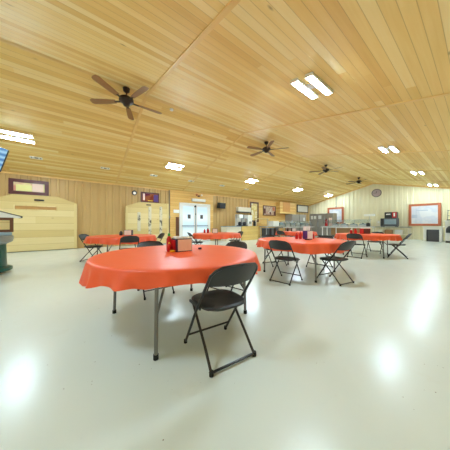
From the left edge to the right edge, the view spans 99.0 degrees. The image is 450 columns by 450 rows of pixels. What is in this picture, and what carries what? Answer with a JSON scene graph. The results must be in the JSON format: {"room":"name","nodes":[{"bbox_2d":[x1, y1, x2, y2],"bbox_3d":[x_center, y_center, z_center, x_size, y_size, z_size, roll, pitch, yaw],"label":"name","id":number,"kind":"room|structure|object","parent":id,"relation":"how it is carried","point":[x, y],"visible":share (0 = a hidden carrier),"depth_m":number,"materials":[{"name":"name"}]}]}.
{"room":"event hall","nodes":[
{"label":"event hall","id":0,"kind":"room"},
{"bbox_2d":[0,173,308,252],"bbox_3d":[-2.015,-0.491,12.639,27.900,3.202,0.138,0,0,-37],"label":"wall","id":1,"kind":"structure","parent":0,"point":[100,207],"depth_m":9.60,"materials":[{"name":"tan brown wood paneling"}]},
{"bbox_2d":[8,178,48,195],"bbox_3d":[-8.116,-1.542,7.973,1.180,0.615,0.050,0,0,-37],"label":"framed picture","id":2,"kind":"object","parent":1,"relation":"attached to","point":[15,186],"visible":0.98,"depth_m":7.94,"materials":[{"name":"brown glass"}]},
{"bbox_2d":[0,194,76,251],"bbox_3d":[-7.883,-0.070,8.046,2.660,2.300,0.173,0,0,-37],"label":"backboard","id":3,"kind":"object","parent":1,"relation":"attached to","point":[47,222],"visible":1,"depth_m":8.09,"materials":[{"name":"brown wood"}]},
{"bbox_2d":[125,202,168,244],"bbox_3d":[-4.287,-0.075,10.734,2.300,2.310,0.170,0,0,-37],"label":"backboard","id":4,"kind":"object","parent":1,"relation":"attached to","point":[140,217],"visible":0.82,"depth_m":10.69,"materials":[{"name":"brown wood"}]},
{"bbox_2d":[141,192,158,202],"bbox_3d":[-4.231,-1.520,10.876,1.000,0.580,0.050,0,0,-37],"label":"framed picture","id":5,"kind":"object","parent":1,"relation":"attached to","point":[149,197],"visible":0.98,"depth_m":10.86,"materials":[{"name":"purple plastic"}]},
{"bbox_2d":[0,171,308,205],"bbox_3d":[-1.979,-2.062,12.590,27.900,0.070,0.050,0,0,-37],"label":"trim","id":6,"kind":"structure","parent":1,"relation":"attached to","point":[1,171],"depth_m":9.53,"materials":[{"name":"brown wood"}]},
{"bbox_2d":[169,190,169,232],"bbox_3d":[-3.337,-0.490,11.517,0.100,3.160,0.077,0,0,-37],"label":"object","id":7,"kind":"object","parent":1,"relation":"attached to","point":[169,190],"visible":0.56,"depth_m":11.52,"materials":[{"name":"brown wood"}]},
{"bbox_2d":[176,217,178,235],"bbox_3d":[-2.922,0.110,11.797,0.200,1.150,0.040,0,0,-37],"label":"plaque","id":8,"kind":"object","parent":1,"relation":"attached to","point":[177,218],"visible":1,"depth_m":11.78,"materials":[{"name":"brown wood"}]},
{"bbox_2d":[170,190,212,240],"bbox_3d":[-2.082,-0.470,12.494,3.080,3.160,0.070,0,0,-37],"label":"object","id":9,"kind":"structure","parent":1,"relation":"attached to","point":[176,197],"depth_m":11.98,"materials":[{"name":"brown wood"}]},
{"bbox_2d":[179,202,209,240],"bbox_3d":[-1.920,-0.130,12.512,2.220,2.480,0.135,0,0,-37],"label":"door","id":10,"kind":"structure","parent":1,"relation":"in","point":[193,218],"depth_m":12.43,"materials":[{"name":"white paint"}]},
{"bbox_2d":[192,198,205,201],"bbox_3d":[-1.730,-1.590,12.625,0.980,0.170,0.130,0,0,-37],"label":"sign box","id":11,"kind":"object","parent":1,"relation":"attached to","point":[193,199],"visible":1,"depth_m":12.57,"materials":[{"name":"white paint"}]},
{"bbox_2d":[217,196,225,208],"bbox_3d":[-0.295,-1.563,13.580,0.453,0.894,0.560,0,0,45],"label":"wall speaker","id":12,"kind":"object","parent":1,"relation":"attached to","point":[219,205],"visible":1,"depth_m":13.41,"materials":[{"name":"black plastic"}]},
{"bbox_2d":[236,207,250,212],"bbox_3d":[1.448,-1.130,14.937,1.300,0.400,0.300,0,0,-37],"label":"upper cabinet","id":13,"kind":"object","parent":1,"relation":"attached to","point":[238,209],"visible":1,"depth_m":14.79,"materials":[{"name":"beige plastic"}]},
{"bbox_2d":[250,202,258,221],"bbox_3d":[2.411,-1.030,15.770,0.980,1.640,0.050,0,0,-37],"label":"framed picture","id":14,"kind":"object","parent":1,"relation":"attached to","point":[254,206],"visible":0.73,"depth_m":15.79},
{"bbox_2d":[263,205,275,215],"bbox_3d":[3.925,-1.220,16.901,1.680,0.860,0.050,0,0,-37],"label":"framed picture","id":15,"kind":"object","parent":1,"relation":"attached to","point":[267,210],"visible":1,"depth_m":16.91},
{"bbox_2d":[248,199,295,237],"bbox_3d":[4.499,-0.470,17.411,6.550,3.160,0.070,0,0,-37],"label":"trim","id":16,"kind":"structure","parent":1,"relation":"attached to","point":[279,217],"depth_m":16.55,"materials":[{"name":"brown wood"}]},
{"bbox_2d":[276,202,294,213],"bbox_3d":[5.713,-1.530,17.999,2.300,1.040,0.440,0,0,-37],"label":"trim","id":17,"kind":"structure","parent":1,"relation":"attached to","point":[279,205],"depth_m":17.46,"materials":[{"name":"brown wood"}]},
{"bbox_2d":[283,202,289,211],"bbox_3d":[5.670,-1.610,17.674,1.050,0.860,0.025,0,0,-37],"label":"panel","id":18,"kind":"object","parent":1,"relation":"attached to","point":[286,206],"visible":1,"depth_m":17.64,"materials":[{"name":"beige wood"}]},
{"bbox_2d":[297,205,307,212],"bbox_3d":[8.150,-1.640,20.126,2.050,0.780,0.050,0,0,-37],"label":"whiteboard","id":19,"kind":"object","parent":1,"relation":"attached to","point":[300,208],"visible":1,"depth_m":20.11,"materials":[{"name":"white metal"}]},
{"bbox_2d":[298,206,307,211],"bbox_3d":[8.143,-1.640,20.136,1.922,0.652,0.012,0,0,-37],"label":"picture","id":20,"kind":"object","parent":19,"relation":"attached to","point":[300,208],"depth_m":20.17},
{"bbox_2d":[0,236,449,449],"bbox_3d":[1.864,1.170,7.447,28.300,0.120,13.300,0,0,-37],"label":"floor","id":21,"kind":"structure","parent":0,"point":[363,364],"depth_m":1.61,"materials":[{"name":"white concrete"}]},
{"bbox_2d":[0,211,22,272],"bbox_3d":[-5.428,0.343,4.158,1.150,1.535,1.400,0,0,38],"label":"kiosk","id":22,"kind":"object","parent":21,"relation":"on","point":[6,219],"visible":1,"depth_m":4.37,"materials":[{"name":"green plastic"}]},
{"bbox_2d":[79,234,102,261],"bbox_3d":[-4.116,0.699,5.918,0.608,0.822,0.475,0,0,-2],"label":"folding chair","id":23,"kind":"object","parent":21,"relation":"on","point":[81,236],"visible":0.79,"depth_m":5.83,"materials":[{"name":"black plastic"}]},
{"bbox_2d":[97,244,135,253],"bbox_3d":[-3.193,0.731,6.028,1.860,0.759,1.860,0,0,-37],"label":"round table","id":24,"kind":"object","parent":21,"relation":"on","point":[97,244],"visible":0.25,"depth_m":6.02,"materials":[{"name":"metal"}]},
{"bbox_2d":[83,234,156,244],"bbox_3d":[-3.197,0.456,6.027,2.029,0.218,1.987,0,0,-37],"label":"tablecloth","id":25,"kind":"object","parent":24,"relation":"on","point":[97,239],"visible":0.82,"depth_m":5.22,"materials":[{"name":"fabric"}]},
{"bbox_2d":[124,230,132,234],"bbox_3d":[-3.128,0.261,6.221,0.240,0.170,0.150,0,0,-6],"label":"caddy","id":26,"kind":"object","parent":25,"relation":"on","point":[126,232],"visible":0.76,"depth_m":6.15,"materials":[{"name":"pink plastic"}]},
{"bbox_2d":[119,236,138,249],"bbox_3d":[-2.615,0.699,5.233,0.475,0.822,0.608,0,0,-33],"label":"folding chair","id":27,"kind":"object","parent":21,"relation":"on","point":[125,239],"visible":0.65,"depth_m":5.03,"materials":[{"name":"black plastic"}]},
{"bbox_2d":[137,241,174,299],"bbox_3d":[-1.176,0.699,3.194,0.475,0.822,0.608,0,0,-37],"label":"folding chair","id":28,"kind":"object","parent":21,"relation":"on","point":[145,243],"visible":0.35,"depth_m":3.33,"materials":[{"name":"black plastic"}]},
{"bbox_2d":[157,233,164,240],"bbox_3d":[-2.359,0.699,6.503,0.608,0.822,0.475,0,0,-39],"label":"folding chair","id":29,"kind":"object","parent":21,"relation":"on","point":[161,235],"visible":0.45,"depth_m":6.68,"materials":[{"name":"black plastic"}]},
{"bbox_2d":[112,282,246,360],"bbox_3d":[-0.567,0.731,2.404,1.860,0.759,1.860,0,0,-37],"label":"round table","id":30,"kind":"object","parent":21,"relation":"on","point":[157,303],"visible":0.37,"depth_m":1.59,"materials":[{"name":"grey plastic"}]},
{"bbox_2d":[79,245,260,290],"bbox_3d":[-0.569,0.474,2.399,2.002,0.255,2.009,0,0,-37],"label":"tablecloth","id":31,"kind":"object","parent":30,"relation":"on","point":[148,267],"visible":0.85,"depth_m":1.68,"materials":[{"name":"fabric"}]},
{"bbox_2d":[166,233,171,249],"bbox_3d":[-0.737,0.228,2.532,0.068,0.235,0.068,0,0,-37],"label":"sauce bottle","id":32,"kind":"object","parent":31,"relation":"on","point":[169,238],"visible":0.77,"depth_m":2.52,"materials":[{"name":"red plastic"}]},
{"bbox_2d":[167,242,170,251],"bbox_3d":[-0.715,0.285,2.461,0.056,0.120,0.056,0,0,-37],"label":"sauce bottle","id":33,"kind":"object","parent":31,"relation":"on","point":[169,244],"visible":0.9,"depth_m":2.44,"materials":[{"name":"red plastic"}]},
{"bbox_2d":[171,236,192,251],"bbox_3d":[-0.564,0.250,2.530,0.245,0.190,0.180,0,0,-36],"label":"caddy","id":34,"kind":"object","parent":31,"relation":"on","point":[178,243],"visible":0.92,"depth_m":2.45,"materials":[{"name":"pink plastic"}]},
{"bbox_2d":[187,232,202,244],"bbox_3d":[-1.139,0.699,7.335,0.608,0.822,0.475,0,0,-27],"label":"folding chair","id":35,"kind":"object","parent":21,"relation":"on","point":[189,234],"visible":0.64,"depth_m":7.16,"materials":[{"name":"black plastic"}]},
{"bbox_2d":[184,262,257,377],"bbox_3d":[-0.029,0.699,1.679,0.475,0.822,0.608,0,0,-32],"label":"folding chair","id":36,"kind":"object","parent":21,"relation":"on","point":[217,300],"visible":1,"depth_m":1.56,"materials":[{"name":"black plastic"}]},
{"bbox_2d":[207,241,246,290],"bbox_3d":[0.055,0.699,3.137,0.475,0.822,0.608,0,0,40],"label":"folding chair","id":37,"kind":"object","parent":21,"relation":"on","point":[239,244],"visible":0.23,"depth_m":3.30,"materials":[{"name":"black plastic"}]},
{"bbox_2d":[221,226,241,241],"bbox_3d":[0.434,0.610,13.119,1.300,1.000,0.720,0,0,-37],"label":"countertop","id":38,"kind":"structure","parent":21,"relation":"on","point":[235,229],"depth_m":12.81,"materials":[{"name":"beige plastic"}]},
{"bbox_2d":[235,214,242,225],"bbox_3d":[0.999,-0.300,13.566,0.360,0.820,0.480,0,0,-37],"label":"coffee brewer","id":39,"kind":"object","parent":38,"relation":"on","point":[238,217],"visible":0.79,"depth_m":13.50,"materials":[{"name":"white paint"}]},
{"bbox_2d":[241,226,258,240],"bbox_3d":[1.636,0.610,14.017,1.660,1.000,0.740,0,0,-37],"label":"countertop","id":40,"kind":"structure","parent":21,"relation":"on","point":[249,232],"depth_m":13.72,"materials":[{"name":"brown wood"}]},
{"bbox_2d":[241,215,247,225],"bbox_3d":[1.352,-0.290,13.829,0.340,0.800,0.480,0,0,-37],"label":"coffee brewer","id":41,"kind":"object","parent":40,"relation":"on","point":[244,216],"visible":0.63,"depth_m":13.68,"materials":[{"name":"metal"}]},
{"bbox_2d":[245,215,251,225],"bbox_3d":[1.713,-0.290,14.115,0.440,0.800,0.455,0,0,-37],"label":"dispenser","id":42,"kind":"object","parent":40,"relation":"on","point":[248,221],"visible":0.68,"depth_m":13.93,"materials":[{"name":"white paint"}]},
{"bbox_2d":[254,218,267,227],"bbox_3d":[2.977,0.307,15.480,1.500,1.605,0.300,0,0,-37],"label":"ledge shelf","id":43,"kind":"object","parent":21,"relation":"on","point":[254,218],"visible":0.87,"depth_m":15.13,"materials":[{"name":"brown wood"}]},
{"bbox_2d":[259,226,280,237],"bbox_3d":[3.518,0.618,14.924,1.700,0.985,0.700,0,0,-37],"label":"work table","id":44,"kind":"object","parent":21,"relation":"on","point":[259,226],"visible":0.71,"depth_m":14.66,"materials":[{"name":"metal"}]},
{"bbox_2d":[262,228,268,235],"bbox_3d":[3.077,0.579,14.594,0.370,0.628,0.530,0,0,-37],"label":"storage bin","id":45,"kind":"object","parent":44,"relation":"on","point":[263,229],"visible":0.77,"depth_m":14.45,"materials":[{"name":"grey plastic"}]},
{"bbox_2d":[269,228,273,235],"bbox_3d":[3.518,0.579,14.924,0.370,0.628,0.530,0,0,-37],"label":"storage bin","id":46,"kind":"object","parent":44,"relation":"on","point":[271,230],"visible":0.57,"depth_m":14.70,"materials":[{"name":"grey plastic"}]},
{"bbox_2d":[268,221,278,225],"bbox_3d":[3.831,-0.077,15.088,0.680,0.400,0.511,0,0,-37],"label":"countertop oven","id":47,"kind":"object","parent":44,"relation":"on","point":[270,223],"visible":0.88,"depth_m":14.89,"materials":[{"name":"white paint"}]},
{"bbox_2d":[262,234,286,266],"bbox_3d":[1.349,0.699,5.379,0.475,0.822,0.608,0,0,-23],"label":"folding chair","id":48,"kind":"object","parent":21,"relation":"on","point":[266,235],"visible":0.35,"depth_m":5.38,"materials":[{"name":"black plastic"}]},
{"bbox_2d":[276,231,285,236],"bbox_3d":[2.791,0.699,9.225,0.608,0.822,0.475,0,0,-37],"label":"folding chair","id":49,"kind":"object","parent":21,"relation":"on","point":[277,232],"visible":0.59,"depth_m":9.05,"materials":[{"name":"black plastic"}]},
{"bbox_2d":[269,240,302,285],"bbox_3d":[1.171,0.699,3.776,0.608,0.822,0.475,0,0,-45],"label":"folding chair","id":50,"kind":"object","parent":21,"relation":"on","point":[274,244],"visible":1,"depth_m":3.66,"materials":[{"name":"black plastic"}]},
{"bbox_2d":[285,214,298,235],"bbox_3d":[6.427,0.077,18.298,1.160,2.055,0.795,0,0,-37],"label":"fridge","id":51,"kind":"object","parent":21,"relation":"on","point":[289,217],"visible":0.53,"depth_m":17.99,"materials":[{"name":"silver metal"}]},
{"bbox_2d":[275,221,312,236],"bbox_3d":[6.155,0.395,16.657,4.400,1.431,0.980,0,0,-37],"label":"serving table","id":52,"kind":"object","parent":21,"relation":"on","point":[283,222],"visible":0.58,"depth_m":16.17,"materials":[{"name":"metal"}]},
{"bbox_2d":[263,249,335,282],"bbox_3d":[1.744,0.731,4.499,1.860,0.759,1.860,0,0,-37],"label":"round table","id":53,"kind":"object","parent":21,"relation":"on","point":[265,255],"visible":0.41,"depth_m":4.48,"materials":[{"name":"metal"}]},
{"bbox_2d":[256,237,348,254],"bbox_3d":[1.740,0.457,4.500,1.997,0.221,2.020,0,0,-37],"label":"tablecloth","id":54,"kind":"object","parent":53,"relation":"on","point":[317,245],"visible":0.82,"depth_m":3.65,"materials":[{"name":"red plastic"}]},
{"bbox_2d":[303,226,312,238],"bbox_3d":[1.982,0.196,4.596,0.170,0.300,0.150,0,0,-17],"label":"caddy","id":55,"kind":"object","parent":54,"relation":"on","point":[307,233],"visible":0.87,"depth_m":4.55,"materials":[{"name":"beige plastic"}]},
{"bbox_2d":[298,214,305,230],"bbox_3d":[7.388,0.068,19.016,1.160,2.075,0.795,0,0,-37],"label":"fridge","id":56,"kind":"object","parent":21,"relation":"on","point":[301,217],"visible":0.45,"depth_m":18.61,"materials":[{"name":"grey metal"}]},
{"bbox_2d":[310,214,317,235],"bbox_3d":[9.028,0.028,19.265,0.795,2.155,0.760,0,0,-37],"label":"fridge","id":57,"kind":"object","parent":21,"relation":"on","point":[313,217],"visible":0.5,"depth_m":18.98,"materials":[{"name":"grey metal"}]},
{"bbox_2d":[306,235,332,269],"bbox_3d":[2.502,0.699,5.026,0.608,0.822,0.475,0,0,-35],"label":"folding chair","id":58,"kind":"object","parent":21,"relation":"on","point":[320,236],"visible":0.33,"depth_m":5.09,"materials":[{"name":"black plastic"}]},
{"bbox_2d":[317,213,324,235],"bbox_3d":[9.489,0.028,18.648,0.795,2.155,0.740,0,0,-37],"label":"fridge","id":59,"kind":"object","parent":21,"relation":"on","point":[320,217],"visible":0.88,"depth_m":18.47,"materials":[{"name":"grey metal"}]},
{"bbox_2d":[325,213,336,236],"bbox_3d":[9.944,0.028,18.039,0.795,2.155,0.740,0,0,-37],"label":"fridge","id":60,"kind":"object","parent":21,"relation":"on","point":[333,216],"visible":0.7,"depth_m":17.80,"materials":[{"name":"silver metal"}]},
{"bbox_2d":[317,241,355,285],"bbox_3d":[2.173,0.699,3.730,0.475,0.822,0.608,0,0,-28],"label":"folding chair","id":61,"kind":"object","parent":21,"relation":"on","point":[348,245],"visible":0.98,"depth_m":3.62,"materials":[{"name":"black plastic"}]},
{"bbox_2d":[321,219,374,240],"bbox_3d":[9.304,0.370,14.815,1.060,1.480,3.400,0,0,-37],"label":"countertop","id":62,"kind":"structure","parent":21,"relation":"on","point":[339,229],"depth_m":14.62,"materials":[{"name":"metal"}]},
{"bbox_2d":[321,226,374,227],"bbox_3d":[9.368,0.180,14.863,0.900,0.100,3.400,0,0,-37],"label":"countertop","id":63,"kind":"structure","parent":62,"relation":"on","point":[321,226],"depth_m":14.29,"materials":[{"name":"metal"}]},
{"bbox_2d":[346,233,367,258],"bbox_3d":[4.466,0.699,6.531,0.608,0.822,0.475,0,0,-38],"label":"folding chair","id":64,"kind":"object","parent":21,"relation":"on","point":[349,235],"visible":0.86,"depth_m":6.37,"materials":[{"name":"black plastic"}]},
{"bbox_2d":[343,239,388,258],"bbox_3d":[5.201,0.731,7.106,1.860,0.759,1.860,0,0,-37],"label":"round table","id":65,"kind":"object","parent":21,"relation":"on","point":[343,239],"visible":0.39,"depth_m":7.08,"materials":[{"name":"metal"}]},
{"bbox_2d":[334,233,401,240],"bbox_3d":[5.203,0.456,7.103,2.008,0.218,2.007,0,0,-37],"label":"tablecloth","id":66,"kind":"object","parent":65,"relation":"on","point":[373,236],"visible":0.82,"depth_m":6.29,"materials":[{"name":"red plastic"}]},
{"bbox_2d":[360,228,370,233],"bbox_3d":[5.244,0.233,7.181,0.304,0.226,0.170,0,0,-6],"label":"caddy","id":67,"kind":"object","parent":66,"relation":"on","point":[362,230],"visible":1,"depth_m":7.11,"materials":[{"name":"red plastic"}]},
{"bbox_2d":[366,232,383,253],"bbox_3d":[5.988,0.699,7.645,0.608,0.822,0.475,0,0,-38],"label":"folding chair","id":68,"kind":"object","parent":21,"relation":"on","point":[368,241],"visible":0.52,"depth_m":7.61,"materials":[{"name":"black plastic"}]},
{"bbox_2d":[375,227,410,239],"bbox_3d":[12.898,0.637,14.816,0.750,0.945,2.100,0,0,-37],"label":"side table","id":69,"kind":"object","parent":21,"relation":"on","point":[375,227],"visible":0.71,"depth_m":14.20,"materials":[{"name":"grey plastic"}]},
{"bbox_2d":[385,230,392,233],"bbox_3d":[12.778,0.573,14.976,0.400,0.340,0.420,0,0,-37],"label":"carton","id":70,"kind":"object","parent":69,"relation":"on","point":[386,231],"visible":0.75,"depth_m":14.84,"materials":[{"name":"brown cardboard"}]},
{"bbox_2d":[380,218,398,226],"bbox_3d":[12.802,-0.162,14.932,0.615,0.650,1.000,0,0,-37],"label":"microwave","id":71,"kind":"object","parent":69,"relation":"on","point":[384,222],"visible":1,"depth_m":14.71,"materials":[{"name":"metal"}]},
{"bbox_2d":[385,212,397,217],"bbox_3d":[12.861,-0.730,14.851,0.417,0.460,0.740,0,0,-37],"label":"display box","id":72,"kind":"object","parent":71,"relation":"on","point":[387,214],"visible":0.89,"depth_m":14.69,"materials":[{"name":"black plastic"}]},
{"bbox_2d":[395,230,402,234],"bbox_3d":[13.137,0.573,14.496,0.400,0.340,0.420,0,0,-37],"label":"carton","id":73,"kind":"object","parent":69,"relation":"on","point":[400,232],"visible":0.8,"depth_m":14.32,"materials":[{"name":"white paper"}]},
{"bbox_2d":[387,233,411,258],"bbox_3d":[5.840,0.699,6.433,0.608,0.822,0.475,0,0,41],"label":"folding chair","id":74,"kind":"object","parent":21,"relation":"on","point":[408,235],"visible":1,"depth_m":6.34,"materials":[{"name":"black plastic"}]},
{"bbox_2d":[422,226,444,241],"bbox_3d":[13.671,0.613,12.611,0.660,0.995,0.960,0,0,-37],"label":"base cabinet","id":75,"kind":"object","parent":21,"relation":"on","point":[430,233],"visible":0.96,"depth_m":12.48,"materials":[{"name":"paint"}]},
{"bbox_2d":[444,220,449,242],"bbox_3d":[14.048,0.427,11.681,1.010,1.365,0.940,0,0,-37],"label":"stand","id":76,"kind":"object","parent":21,"relation":"on","point":[447,222],"visible":1,"depth_m":11.83,"materials":[{"name":"white paint"}]},
{"bbox_3d":[-0.336,0.731,7.751,1.860,0.759,1.860,0,0,-37],"label":"round table","id":77,"kind":"object","parent":21,"relation":"on","visible":0},
{"bbox_2d":[193,232,241,239],"bbox_3d":[-0.341,0.460,7.750,2.004,0.226,2.017,0,0,-37],"label":"tablecloth","id":78,"kind":"object","parent":77,"relation":"on","point":[220,235],"visible":0.89,"depth_m":6.95,"materials":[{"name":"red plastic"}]},
{"bbox_3d":[3.558,0.731,9.673,1.860,0.759,1.860,0,0,-37],"label":"round table","id":79,"kind":"object","parent":21,"relation":"on","visible":0},
{"bbox_2d":[275,231,316,235],"bbox_3d":[3.561,0.458,9.663,2.006,0.223,2.030,0,0,-37],"label":"tablecloth","id":80,"kind":"object","parent":79,"relation":"on","point":[292,233],"visible":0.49,"depth_m":8.94,"materials":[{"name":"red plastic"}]},
{"bbox_2d":[0,0,449,204],"bbox_3d":[1.864,-2.686,7.447,28.300,1.948,13.300,0,0,-37],"label":"ceiling","id":81,"kind":"structure","parent":0,"point":[371,53],"depth_m":4.31,"materials":[{"name":"brown wood"}]},
{"bbox_2d":[0,147,8,171],"bbox_3d":[-5.760,-2.240,4.228,0.209,1.945,1.338,0,0,38],"label":"screen","id":82,"kind":"object","parent":81,"relation":"hanging from","point":[3,152],"visible":1,"depth_m":4.63,"materials":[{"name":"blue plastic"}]},
{"bbox_2d":[0,128,34,143],"bbox_3d":[-6.436,-2.728,5.942,0.746,0.169,0.452,0,0,-37],"label":"ceiling light","id":83,"kind":"object","parent":81,"relation":"attached to","point":[17,135],"visible":1,"depth_m":5.92,"materials":[{"name":"white paint"}]},
{"bbox_2d":[29,156,42,159],"bbox_3d":[-6.950,-2.451,7.063,0.340,0.054,0.150,0,0,-37],"label":"ceiling vent","id":84,"kind":"object","parent":81,"relation":"in","point":[32,157],"visible":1,"depth_m":7.05,"materials":[{"name":"white metal"}]},
{"bbox_2d":[90,75,161,119],"bbox_3d":[-2.492,-3.291,5.016,1.678,0.455,1.749,0,0,-37],"label":"ceiling fan","id":85,"kind":"object","parent":81,"relation":"hanging from","point":[126,100],"visible":1,"depth_m":4.89,"materials":[{"name":"brown wood"}]},
{"bbox_2d":[165,162,183,169],"bbox_3d":[-2.351,-2.728,8.994,0.746,0.169,0.452,0,0,-37],"label":"ceiling light","id":86,"kind":"object","parent":81,"relation":"attached to","point":[169,163],"visible":1,"depth_m":8.96,"materials":[{"name":"white paint"}]},
{"bbox_2d":[115,0,240,183],"bbox_3d":[-1.765,-2.643,4.735,0.075,1.795,12.904,0,0,-37],"label":"trim","id":87,"kind":"structure","parent":81,"relation":"attached to","point":[231,4],"depth_m":3.23,"materials":[{"name":"brown wood"}]},
{"bbox_2d":[0,39,372,182],"bbox_3d":[1.469,-3.530,7.975,27.900,0.020,0.060,0,0,-37],"label":"trim","id":88,"kind":"structure","parent":81,"relation":"attached to","point":[0,39],"depth_m":5.08,"materials":[{"name":"brown wood"}]},
{"bbox_2d":[245,178,257,182],"bbox_3d":[1.655,-2.728,11.987,0.746,0.169,0.452,0,0,-37],"label":"ceiling light","id":89,"kind":"object","parent":81,"relation":"attached to","point":[250,179],"visible":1,"depth_m":11.93,"materials":[{"name":"white paint"}]},
{"bbox_2d":[247,140,288,155],"bbox_3d":[1.807,-3.291,8.260,1.749,0.455,1.678,0,0,33],"label":"ceiling fan","id":90,"kind":"object","parent":81,"relation":"hanging from","point":[266,149],"visible":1,"depth_m":8.11,"materials":[{"name":"brown metal"}]},
{"bbox_2d":[290,72,333,98],"bbox_3d":[1.650,-2.607,3.639,0.746,0.169,0.452,0,0,-37],"label":"ceiling light","id":91,"kind":"object","parent":81,"relation":"attached to","point":[315,81],"visible":1,"depth_m":3.60,"materials":[{"name":"white paint"}]},
{"bbox_2d":[182,92,449,190],"bbox_3d":[1.135,-2.643,6.902,0.075,1.795,12.904,0,0,-37],"label":"trim","id":92,"kind":"structure","parent":81,"relation":"attached to","point":[448,93],"depth_m":4.68,"materials":[{"name":"brown wood"}]},
{"bbox_2d":[309,164,339,174],"bbox_3d":[5.957,-3.291,11.403,1.749,0.455,1.678,0,0,2],"label":"ceiling fan","id":93,"kind":"object","parent":81,"relation":"hanging from","point":[325,170],"visible":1,"depth_m":11.30,"materials":[{"name":"brown wood"}]},
{"bbox_2d":[233,150,449,196],"bbox_3d":[4.468,-2.643,9.392,0.075,1.795,12.904,0,0,-37],"label":"trim","id":94,"kind":"structure","parent":81,"relation":"attached to","point":[440,150],"depth_m":8.20,"materials":[{"name":"brown wood"}]},
{"bbox_2d":[347,177,365,183],"bbox_3d":[10.051,-3.291,14.406,1.749,0.455,1.678,0,0,42],"label":"ceiling fan","id":95,"kind":"object","parent":81,"relation":"hanging from","point":[357,181],"visible":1,"depth_m":14.26,"materials":[{"name":"brown wood"}]},
{"bbox_2d":[267,169,448,200],"bbox_3d":[7.512,-2.643,11.666,0.075,1.795,12.904,0,0,-37],"label":"trim","id":96,"kind":"structure","parent":81,"relation":"attached to","point":[335,169],"depth_m":10.85,"materials":[{"name":"brown wood"}]},
{"bbox_2d":[295,178,445,202],"bbox_3d":[10.556,-2.643,13.940,0.075,1.795,12.904,0,0,-37],"label":"trim","id":97,"kind":"structure","parent":81,"relation":"attached to","point":[357,178],"depth_m":13.62,"materials":[{"name":"brown wood"}]},
{"bbox_2d":[377,145,399,152],"bbox_3d":[5.656,-2.607,6.632,0.746,0.169,0.452,0,0,-37],"label":"ceiling light","id":98,"kind":"object","parent":81,"relation":"attached to","point":[393,148],"visible":1,"depth_m":6.58,"materials":[{"name":"white paint"}]},
{"bbox_2d":[410,171,424,174],"bbox_3d":[9.661,-2.607,9.624,0.746,0.169,0.452,0,0,-37],"label":"ceiling light","id":99,"kind":"object","parent":81,"relation":"attached to","point":[412,172],"visible":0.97,"depth_m":9.57,"materials":[{"name":"white paint"}]},
{"bbox_2d":[309,184,449,240],"bbox_3d":[13.076,-1.215,15.823,0.168,4.650,12.900,0,0,-37],"label":"wall","id":100,"kind":"structure","parent":0,"point":[393,198],"depth_m":15.54,"materials":[{"name":"beige metal"}]},
{"bbox_2d":[327,207,343,223],"bbox_3d":[10.771,-0.880,18.732,0.060,1.580,1.480,0,0,-37],"label":"framed poster","id":101,"kind":"object","parent":100,"relation":"attached to","point":[339,210],"visible":0.51,"depth_m":18.51,"materials":[{"name":"white paper"}]},
{"bbox_2d":[329,209,341,219],"bbox_3d":[10.779,-0.880,18.738,0.012,1.308,1.208,0,0,-37],"label":"picture","id":102,"kind":"object","parent":101,"relation":"attached to","point":[339,211],"depth_m":18.51},
{"bbox_2d":[372,189,381,196],"bbox_3d":[12.722,-2.650,16.120,0.060,0.680,0.680,0,0,-37],"label":"wall clock","id":103,"kind":"object","parent":100,"relation":"attached to","point":[376,192],"visible":1,"depth_m":16.11,"materials":[{"name":"white plastic"}]},
{"bbox_2d":[309,183,449,205],"bbox_3d":[13.029,-2.601,15.751,0.050,1.865,12.862,0,0,-37],"label":"trim","id":104,"kind":"structure","parent":100,"relation":"attached to","point":[372,183],"depth_m":15.54,"materials":[{"name":"brown wood"}]},
{"bbox_2d":[409,203,440,225],"bbox_3d":[14.398,-0.710,13.877,0.060,1.600,1.640,0,0,-37],"label":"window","id":105,"kind":"structure","parent":100,"relation":"attached to","point":[428,214],"depth_m":13.83,"materials":[{"name":"white glass"}]},
{"bbox_2d":[411,205,437,223],"bbox_3d":[14.406,-0.710,13.883,0.012,1.360,1.400,0,0,-37],"label":"picture","id":106,"kind":"object","parent":105,"relation":"attached to","point":[420,214],"depth_m":13.87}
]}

